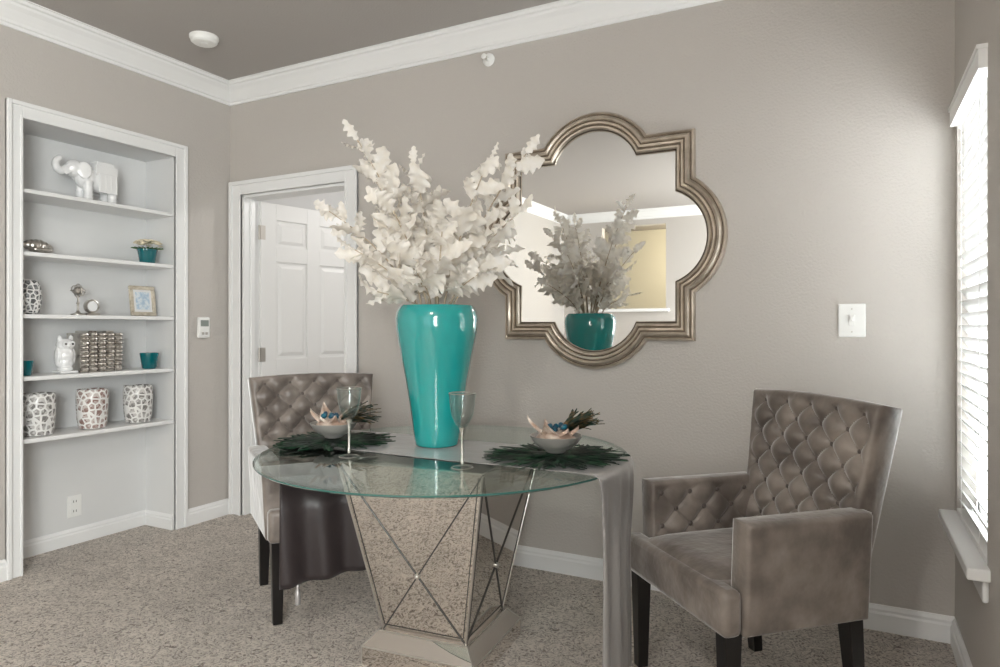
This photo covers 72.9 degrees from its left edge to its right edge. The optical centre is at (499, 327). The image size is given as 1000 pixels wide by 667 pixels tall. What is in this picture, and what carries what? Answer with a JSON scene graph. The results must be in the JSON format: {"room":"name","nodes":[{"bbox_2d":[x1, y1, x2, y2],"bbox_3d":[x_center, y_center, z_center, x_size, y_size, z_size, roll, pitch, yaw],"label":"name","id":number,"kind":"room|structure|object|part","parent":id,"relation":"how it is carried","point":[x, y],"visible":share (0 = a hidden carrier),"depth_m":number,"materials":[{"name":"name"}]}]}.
{"room":"dining room","nodes":[
{"label":"dining room","id":0,"kind":"room"},
{"bbox_2d":[0,24,229,559],"bbox_3d":[-3.026,-0.175,1.874,0.120,2.690,5.730,0,0,28],"label":"wall","id":1,"kind":"structure","parent":0,"point":[33,70],"depth_m":4.02,"materials":[{"name":"grey paint"}]},
{"bbox_2d":[0,559,6,581],"bbox_3d":[-3.290,1.121,1.221,0.016,0.098,4.327,0,0,28],"label":"baseboard","id":2,"kind":"structure","parent":1,"relation":"attached to","point":[3,567],"depth_m":3.12,"materials":[{"name":"white wood"}]},
{"bbox_2d":[23,510,145,558],"bbox_3d":[-2.297,1.127,3.680,0.016,0.085,0.815,0,0,28],"label":"baseboard","id":3,"kind":"structure","parent":1,"relation":"attached to","point":[43,544],"depth_m":3.69,"materials":[{"name":"white wood"}]},
{"bbox_2d":[5,98,187,579],"bbox_3d":[-2.066,0.051,3.563,0.024,2.238,0.959,0,0,28],"label":"trim","id":4,"kind":"structure","parent":1,"relation":"attached to","point":[16,111],"depth_m":3.19,"materials":[{"name":"white wood"}]},
{"bbox_2d":[23,119,173,540],"bbox_3d":[-2.205,0.071,3.632,0.283,2.197,0.887,0,0,28],"label":"wall niche","id":5,"kind":"object","parent":1,"relation":"in","point":[124,472],"visible":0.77,"depth_m":3.78,"materials":[{"name":"white paint"}]},
{"bbox_2d":[67,494,80,517],"bbox_3d":[-2.307,0.965,3.670,0.009,0.116,0.076,0,0,28],"label":"wall outlet","id":6,"kind":"object","parent":5,"relation":"attached to","point":[73,502],"visible":1,"depth_m":3.67,"materials":[{"name":"white plastic"}]},
{"bbox_2d":[23,188,173,219],"bbox_3d":[-2.193,-0.656,3.626,0.251,0.020,0.815,0,0,28],"label":"shelf","id":7,"kind":"object","parent":5,"relation":"attached to","point":[29,195],"visible":0.94,"depth_m":3.58,"materials":[{"name":"white wood"}]},
{"bbox_2d":[51,155,118,203],"bbox_3d":[-2.197,-0.779,3.598,0.137,0.221,0.352,0,0,28],"label":"elephant figurine","id":8,"kind":"object","parent":7,"relation":"on","point":[100,179],"visible":0.95,"depth_m":3.58,"materials":[{"name":"white ceramic"}]},
{"bbox_2d":[89,161,117,196],"bbox_3d":[-2.161,-0.806,3.667,0.137,0.167,0.120,0,0,27],"label":"blanket","id":9,"kind":"object","parent":8,"relation":"on","point":[104,175],"depth_m":3.63,"materials":[{"name":"white ceramic"}]},
{"bbox_2d":[23,251,173,269],"bbox_3d":[-2.193,-0.356,3.626,0.251,0.020,0.815,0,0,28],"label":"shelf","id":10,"kind":"object","parent":5,"relation":"attached to","point":[31,256],"visible":0.94,"depth_m":3.58,"materials":[{"name":"white wood"}]},
{"bbox_2d":[23,239,52,252],"bbox_3d":[-2.291,-0.405,3.346,0.074,0.068,0.150,0,0,28],"label":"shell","id":11,"kind":"object","parent":10,"relation":"on","point":[35,245],"visible":0.87,"depth_m":3.33,"materials":[{"name":"silver metal"}]},
{"bbox_2d":[131,239,162,262],"bbox_3d":[-2.018,-0.438,3.875,0.171,0.142,0.171,0,0,28],"label":"potted flowers","id":12,"kind":"object","parent":10,"relation":"on","point":[147,254],"visible":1,"depth_m":3.84,"materials":[{"name":"teal ceramic"}]},
{"bbox_3d":[-2.019,-0.408,3.875,0.110,0.082,0.110,0,0,27],"label":"pot","id":13,"kind":"part","parent":12,"relation":"part of","materials":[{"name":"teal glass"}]},
{"bbox_2d":[23,418,173,443],"bbox_3d":[-2.193,0.543,3.626,0.251,0.020,0.815,0,0,28],"label":"shelf","id":14,"kind":"object","parent":5,"relation":"attached to","point":[67,432],"visible":0.68,"depth_m":3.56,"materials":[{"name":"white wood"}]},
{"bbox_2d":[23,392,55,436],"bbox_3d":[-2.296,0.428,3.365,0.152,0.208,0.152,0,0,28],"label":"candle holder","id":15,"kind":"object","parent":14,"relation":"on","point":[39,408],"visible":0.86,"depth_m":3.31,"materials":[{"name":"white ceramic"}]},
{"bbox_2d":[76,388,108,428],"bbox_3d":[-2.171,0.428,3.605,0.152,0.208,0.152,0,0,28],"label":"candle holder","id":16,"kind":"object","parent":14,"relation":"on","point":[92,404],"visible":1,"depth_m":3.55,"materials":[{"name":"white ceramic"}]},
{"bbox_2d":[123,384,152,422],"bbox_3d":[-2.051,0.428,3.835,0.152,0.208,0.152,0,0,28],"label":"candle holder","id":17,"kind":"object","parent":14,"relation":"on","point":[137,398],"visible":1,"depth_m":3.78,"materials":[{"name":"white ceramic"}]},
{"bbox_2d":[23,367,173,380],"bbox_3d":[-2.193,0.243,3.626,0.251,0.020,0.815,0,0,28],"label":"shelf","id":18,"kind":"object","parent":5,"relation":"attached to","point":[125,371],"visible":0.76,"depth_m":3.53,"materials":[{"name":"white wood"}]},
{"bbox_2d":[23,360,33,375],"bbox_3d":[-2.312,0.196,3.289,0.080,0.072,0.080,0,0,28],"label":"cup","id":19,"kind":"object","parent":18,"relation":"on","point":[27,365],"visible":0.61,"depth_m":3.27,"materials":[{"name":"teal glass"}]},
{"bbox_2d":[52,335,77,373],"bbox_3d":[-2.233,0.134,3.479,0.085,0.195,0.096,0,0,28],"label":"owl figurine","id":20,"kind":"object","parent":18,"relation":"on","point":[64,353],"visible":1,"depth_m":3.45,"materials":[{"name":"white ceramic"}]},
{"bbox_2d":[66,331,122,372],"bbox_3d":[-2.172,0.123,3.638,0.146,0.217,0.229,0,0,28],"label":"basket","id":21,"kind":"object","parent":18,"relation":"on","point":[95,351],"visible":1,"depth_m":3.59,"materials":[{"name":"silver metal"}]},
{"bbox_2d":[139,352,158,368],"bbox_3d":[-2.008,0.187,3.875,0.100,0.090,0.100,0,0,28],"label":"cup","id":22,"kind":"object","parent":18,"relation":"on","point":[149,360],"visible":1,"depth_m":3.84,"materials":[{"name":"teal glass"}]},
{"bbox_2d":[23,314,173,319],"bbox_3d":[-2.193,-0.056,3.626,0.251,0.020,0.815,0,0,28],"label":"shelf","id":23,"kind":"object","parent":5,"relation":"attached to","point":[25,316],"visible":0.94,"depth_m":3.54,"materials":[{"name":"white wood"}]},
{"bbox_2d":[23,279,41,313],"bbox_3d":[-2.329,-0.152,3.343,0.116,0.170,0.116,0,0,28],"label":"vase","id":24,"kind":"object","parent":23,"relation":"on","point":[32,291],"visible":0.69,"depth_m":3.31,"materials":[{"name":"white ceramic"}]},
{"bbox_2d":[70,284,99,314],"bbox_3d":[-2.189,-0.149,3.570,0.073,0.164,0.144,0,0,28],"label":"ornament","id":25,"kind":"object","parent":23,"relation":"on","point":[91,306],"visible":1,"depth_m":3.57,"materials":[{"name":"silver metal"}]},
{"bbox_2d":[83,299,99,314],"bbox_3d":[-2.173,-0.110,3.600,0.040,0.086,0.076,0,0,27],"label":"clock","id":26,"kind":"object","parent":25,"relation":"on","point":[91,306],"depth_m":3.59,"materials":[{"name":"silver metal"}]},
{"bbox_2d":[128,285,156,315],"bbox_3d":[-2.062,-0.155,3.892,0.058,0.171,0.156,0,0,28],"label":"picture frame","id":27,"kind":"object","parent":23,"relation":"on","point":[142,302],"visible":0.99,"depth_m":3.88,"materials":[{"name":"beige wood"}]},
{"bbox_2d":[135,292,149,309],"bbox_3d":[-2.052,-0.155,3.886,0.003,0.100,0.084,-9,-4,27],"label":"print","id":28,"kind":"object","parent":27,"relation":"attached to","point":[142,299],"depth_m":3.88},
{"bbox_2d":[145,510,173,529],"bbox_3d":[-2.007,1.127,3.979,0.255,0.085,0.016,0,0,28],"label":"baseboard","id":29,"kind":"structure","parent":1,"relation":"attached to","point":[152,518],"depth_m":3.97,"materials":[{"name":"white wood"}]},
{"bbox_2d":[197,317,209,337],"bbox_3d":[-1.791,-0.003,4.089,0.027,0.125,0.080,0,0,28],"label":"thermostat","id":30,"kind":"object","parent":1,"relation":"attached to","point":[203,323],"visible":1,"depth_m":4.08,"materials":[{"name":"white plastic"}]},
{"bbox_2d":[188,498,228,525],"bbox_3d":[-1.778,1.121,4.125,0.016,0.098,0.304,0,0,28],"label":"baseboard","id":31,"kind":"structure","parent":1,"relation":"attached to","point":[213,510],"depth_m":4.12,"materials":[{"name":"white wood"}]},
{"bbox_2d":[0,0,721,105],"bbox_3d":[-1.303,-1.462,0.910,3.828,0.119,5.610,0,0,28],"label":"crown molding","id":32,"kind":"structure","parent":1,"relation":"attached to","point":[561,17],"depth_m":3.48,"materials":[{"name":"white wood"}]},
{"bbox_2d":[28,0,558,79],"bbox_3d":[-1.435,-1.570,1.142,4.600,0.100,9.900,0,0,28],"label":"ceiling","id":33,"kind":"structure","parent":0,"point":[255,36],"depth_m":3.36,"materials":[{"name":"grey paint"}]},
{"bbox_2d":[189,31,218,47],"bbox_3d":[-1.544,-1.499,3.532,0.144,0.042,0.144,0,0,28],"label":"smoke detector","id":34,"kind":"object","parent":33,"relation":"attached to","point":[204,39],"visible":1,"depth_m":3.49,"materials":[{"name":"white plastic"}]},
{"bbox_2d":[259,191,343,210],"bbox_3d":[-0.295,-0.175,4.793,2.550,2.690,1.970,0,0,28],"label":"wall","id":35,"kind":"structure","parent":0,"point":[333,198],"depth_m":5.10,"materials":[{"name":"white paint"}]},
{"bbox_2d":[0,514,956,666],"bbox_3d":[-1.125,1.220,0.980,5.300,0.100,9.900,0,0,28],"label":"floor","id":36,"kind":"structure","parent":0,"point":[145,595],"depth_m":2.69,"materials":[{"name":"carpet"}]},
{"bbox_2d":[247,373,372,625],"bbox_3d":[-0.785,0.692,3.034,0.611,0.955,0.616,0,0,-28],"label":"armchair","id":37,"kind":"object","parent":36,"relation":"on","point":[281,405],"visible":0.48,"depth_m":3.11,"materials":[{"name":"beige fabric"}]},
{"bbox_3d":[-1.071,1.005,3.075,0.052,0.330,0.074,0,0,-28],"label":"leg","id":38,"kind":"part","parent":37,"relation":"part of","materials":[{"name":"black wood"}]},
{"bbox_3d":[-0.998,0.689,2.888,0.099,0.317,0.424,0,0,-28],"label":"arm","id":39,"kind":"part","parent":37,"relation":"part of","materials":[{"name":"beige fabric"}]},
{"bbox_3d":[-0.756,0.780,2.978,0.576,0.130,0.490,0,0,-28],"label":"seat frame","id":40,"kind":"part","parent":37,"relation":"part of","materials":[{"name":"beige fabric"}]},
{"bbox_3d":[-0.883,1.005,2.681,0.052,0.330,0.052,0,0,-27],"label":"leg","id":41,"kind":"part","parent":37,"relation":"part of","materials":[{"name":"black wood"}]},
{"bbox_3d":[-0.885,0.495,3.226,0.584,0.560,0.183,0,0,-27],"label":"backrest","id":42,"kind":"part","parent":37,"relation":"part of","materials":[{"name":"beige fabric"}]},
{"bbox_2d":[252,425,627,666],"bbox_3d":[-0.201,0.807,2.472,1.320,0.725,1.320,0,0,28],"label":"glass dining table","id":43,"kind":"object","parent":36,"relation":"on","point":[438,542],"visible":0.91,"depth_m":2.29,"materials":[{"name":"silver"}]},
{"bbox_2d":[336,387,361,458],"bbox_3d":[-0.520,0.325,2.335,0.087,0.238,0.087,0,0,28],"label":"goblet","id":44,"kind":"object","parent":43,"relation":"on","point":[349,421],"visible":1,"depth_m":2.33,"materials":[{"name":"clear glass"}]},
{"bbox_3d":[-0.520,0.373,2.335,0.019,0.118,0.019,0,0,27],"label":"stem","id":45,"kind":"part","parent":44,"relation":"part of","materials":[{"name":"clear glass"}]},
{"bbox_3d":[-0.201,0.452,2.472,1.320,0.013,1.320,0,0,27],"label":"glass","id":46,"kind":"part","parent":43,"relation":"part of","materials":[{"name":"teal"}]},
{"bbox_2d":[279,430,633,666],"bbox_3d":[-0.204,0.775,2.446,1.362,0.670,0.481,0,0,28],"label":"table runner","id":47,"kind":"object","parent":43,"relation":"on","point":[318,540],"visible":0.77,"depth_m":2.50,"materials":[{"name":"grey fabric"}]},
{"bbox_2d":[273,431,395,450],"bbox_3d":[-0.642,0.430,2.606,0.470,0.013,0.455,0,0,28],"label":"placemat","id":48,"kind":"object","parent":47,"relation":"on","point":[316,440],"visible":0.88,"depth_m":2.56,"materials":[{"name":"green plant"}]},
{"bbox_2d":[310,401,380,438],"bbox_3d":[-0.591,0.357,2.608,0.273,0.130,0.225,0,0,-18],"label":"bowl","id":49,"kind":"object","parent":48,"relation":"on","point":[328,424],"visible":0.97,"depth_m":2.58,"materials":[{"name":"grey ceramic"}]},
{"bbox_2d":[314,119,544,447],"bbox_3d":[-0.261,-0.172,2.591,0.676,1.224,0.691,0,0,-41],"label":"vase","id":50,"kind":"object","parent":47,"relation":"on","point":[436,341],"visible":0.99,"depth_m":2.48,"materials":[{"name":"ceramic"}]},
{"bbox_2d":[482,443,629,469],"bbox_3d":[0.183,0.429,2.300,0.509,0.014,0.503,0,0,28],"label":"placemat","id":51,"kind":"object","parent":47,"relation":"on","point":[578,455],"visible":0.88,"depth_m":2.25,"materials":[{"name":"green plant"}]},
{"bbox_2d":[527,408,604,453],"bbox_3d":[0.230,0.351,2.313,0.267,0.142,0.193,0,0,-24],"label":"bowl","id":52,"kind":"object","parent":51,"relation":"on","point":[553,440],"visible":1,"depth_m":2.27,"materials":[{"name":"grey ceramic"}]},
{"bbox_2d":[449,391,475,469],"bbox_3d":[-0.120,0.325,2.152,0.087,0.238,0.087,0,0,28],"label":"goblet","id":53,"kind":"object","parent":43,"relation":"on","point":[462,429],"visible":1,"depth_m":2.15,"materials":[{"name":"clear glass"}]},
{"bbox_3d":[-0.120,0.373,2.152,0.019,0.118,0.019,0,0,27],"label":"stem","id":54,"kind":"part","parent":53,"relation":"part of","materials":[{"name":"clear glass"}]},
{"bbox_2d":[631,389,902,666],"bbox_3d":[0.818,0.692,2.186,0.616,0.955,0.611,0,0,-16],"label":"armchair","id":55,"kind":"object","parent":36,"relation":"on","point":[785,543],"visible":0.99,"depth_m":2.02,"materials":[{"name":"beige fabric"}]},
{"bbox_3d":[0.490,1.005,2.350,0.052,0.330,0.052,0,0,-16],"label":"leg","id":56,"kind":"part","parent":55,"relation":"part of","materials":[{"name":"black wood"}]},
{"bbox_3d":[0.757,0.780,2.168,0.490,0.130,0.576,0,0,-16],"label":"seat frame","id":57,"kind":"part","parent":55,"relation":"part of","materials":[{"name":"beige fabric"}]},
{"bbox_2d":[648,528,732,579],"bbox_3d":[0.757,0.708,2.168,0.470,0.045,0.436,0,0,-16],"label":"seat cushion","id":58,"kind":"object","parent":55,"relation":"on","point":[690,553],"depth_m":2.12,"materials":[{"name":"beige fabric"}]},
{"bbox_3d":[0.715,0.689,2.423,0.424,0.317,0.099,0,0,-16],"label":"arm","id":59,"kind":"part","parent":55,"relation":"part of","materials":[{"name":"beige fabric"}]},
{"bbox_3d":[0.632,1.005,1.871,0.052,0.330,0.052,0,0,-16],"label":"leg","id":60,"kind":"part","parent":55,"relation":"part of","materials":[{"name":"black wood"}]},
{"bbox_3d":[0.912,1.005,2.459,0.074,0.330,0.052,0,0,-16],"label":"leg","id":61,"kind":"part","parent":55,"relation":"part of","materials":[{"name":"black wood"}]},
{"bbox_3d":[0.861,0.689,1.932,0.424,0.317,0.099,0,0,-16],"label":"arm","id":62,"kind":"part","parent":55,"relation":"part of","materials":[{"name":"beige fabric"}]},
{"bbox_3d":[1.025,0.495,2.248,0.183,0.560,0.584,0,0,-16],"label":"backrest","id":63,"kind":"part","parent":55,"relation":"part of","materials":[{"name":"beige fabric"}]},
{"bbox_3d":[1.046,1.005,2.009,0.074,0.330,0.052,0,0,-16],"label":"leg","id":64,"kind":"part","parent":55,"relation":"part of","materials":[{"name":"black wood"}]},
{"bbox_2d":[230,0,954,616],"bbox_3d":[0.064,-0.175,3.428,3.968,2.690,0.120,0,0,28],"label":"wall","id":65,"kind":"structure","parent":0,"point":[825,138],"depth_m":2.86,"materials":[{"name":"grey paint"}]},
{"bbox_2d":[258,225,265,361],"bbox_3d":[-1.522,0.155,4.325,0.018,1.620,0.043,0,0,39],"label":"hinges","id":66,"kind":"object","parent":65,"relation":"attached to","point":[261,228],"visible":0.65,"depth_m":4.32,"materials":[{"name":"silver metal"}]},
{"bbox_2d":[228,165,357,515],"bbox_3d":[-1.223,0.128,4.086,1.014,2.085,0.151,0,0,28],"label":"door frame","id":67,"kind":"structure","parent":65,"relation":"attached to","point":[243,209],"depth_m":4.23,"materials":[{"name":"white wood"}]},
{"bbox_2d":[259,202,343,375],"bbox_3d":[-1.287,0.176,4.632,0.043,1.963,0.790,0,0,40],"label":"door","id":68,"kind":"structure","parent":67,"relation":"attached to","point":[301,277],"depth_m":4.53,"materials":[{"name":"white wood"}]},
{"bbox_2d":[481,53,494,66],"bbox_3d":[-0.069,-1.355,3.398,0.066,0.066,0.056,0,0,28],"label":"sprinkler","id":69,"kind":"object","parent":65,"relation":"attached to","point":[488,59],"visible":1,"depth_m":3.40,"materials":[{"name":"white plastic"}]},
{"bbox_2d":[485,112,727,368],"bbox_3d":[0.434,-0.404,3.141,1.190,1.190,0.047,0,0,28],"label":"wall mirror","id":70,"kind":"object","parent":65,"relation":"attached to","point":[620,234],"visible":0.86,"depth_m":3.12,"materials":[{"name":"silver mirror"}]},
{"bbox_2d":[513,545,954,643],"bbox_3d":[0.444,1.121,3.153,2.800,0.098,0.016,0,0,28],"label":"baseboard","id":71,"kind":"structure","parent":65,"relation":"attached to","point":[884,618],"depth_m":2.62,"materials":[{"name":"white wood"}]},
{"bbox_2d":[838,303,865,336],"bbox_3d":[1.383,-0.030,2.662,0.096,0.132,0.020,0,0,28],"label":"light switch","id":72,"kind":"object","parent":65,"relation":"attached to","point":[851,317],"visible":1,"depth_m":2.66,"materials":[{"name":"white plastic"}]},
{"bbox_2d":[955,0,999,666],"bbox_3d":[0.452,-0.175,0.007,0.120,2.690,5.830,0,0,28],"label":"wall","id":73,"kind":"structure","parent":0,"point":[976,21],"depth_m":1.94,"materials":[{"name":"grey paint"}]},
{"bbox_2d":[950,618,972,666],"bbox_3d":[0.384,1.121,0.022,0.016,0.098,5.594,0,0,28],"label":"baseboard","id":74,"kind":"structure","parent":73,"relation":"attached to","point":[962,658],"depth_m":2.34,"materials":[{"name":"white wood"}]},
{"bbox_2d":[938,509,990,602],"bbox_3d":[1.518,0.720,2.178,0.115,0.100,0.705,0,0,28],"label":"sill","id":75,"kind":"structure","parent":73,"relation":"attached to","point":[974,567],"depth_m":2.03,"materials":[{"name":"white wood"}]},
{"bbox_2d":[948,43,987,563],"bbox_3d":[1.527,-0.066,2.182,0.072,1.472,0.642,0,0,28],"label":"window blinds","id":76,"kind":"object","parent":73,"relation":"attached to","point":[967,108],"visible":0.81,"depth_m":2.18,"materials":[{"name":"white plastic"}]},
{"bbox_2d":[978,337,986,522],"bbox_3d":[1.594,-0.055,2.146,0.050,1.450,0.620,0,0,28],"label":"window","id":77,"kind":"structure","parent":73,"relation":"in","point":[983,460],"depth_m":2.38,"materials":[{"name":"white"}]}
]}

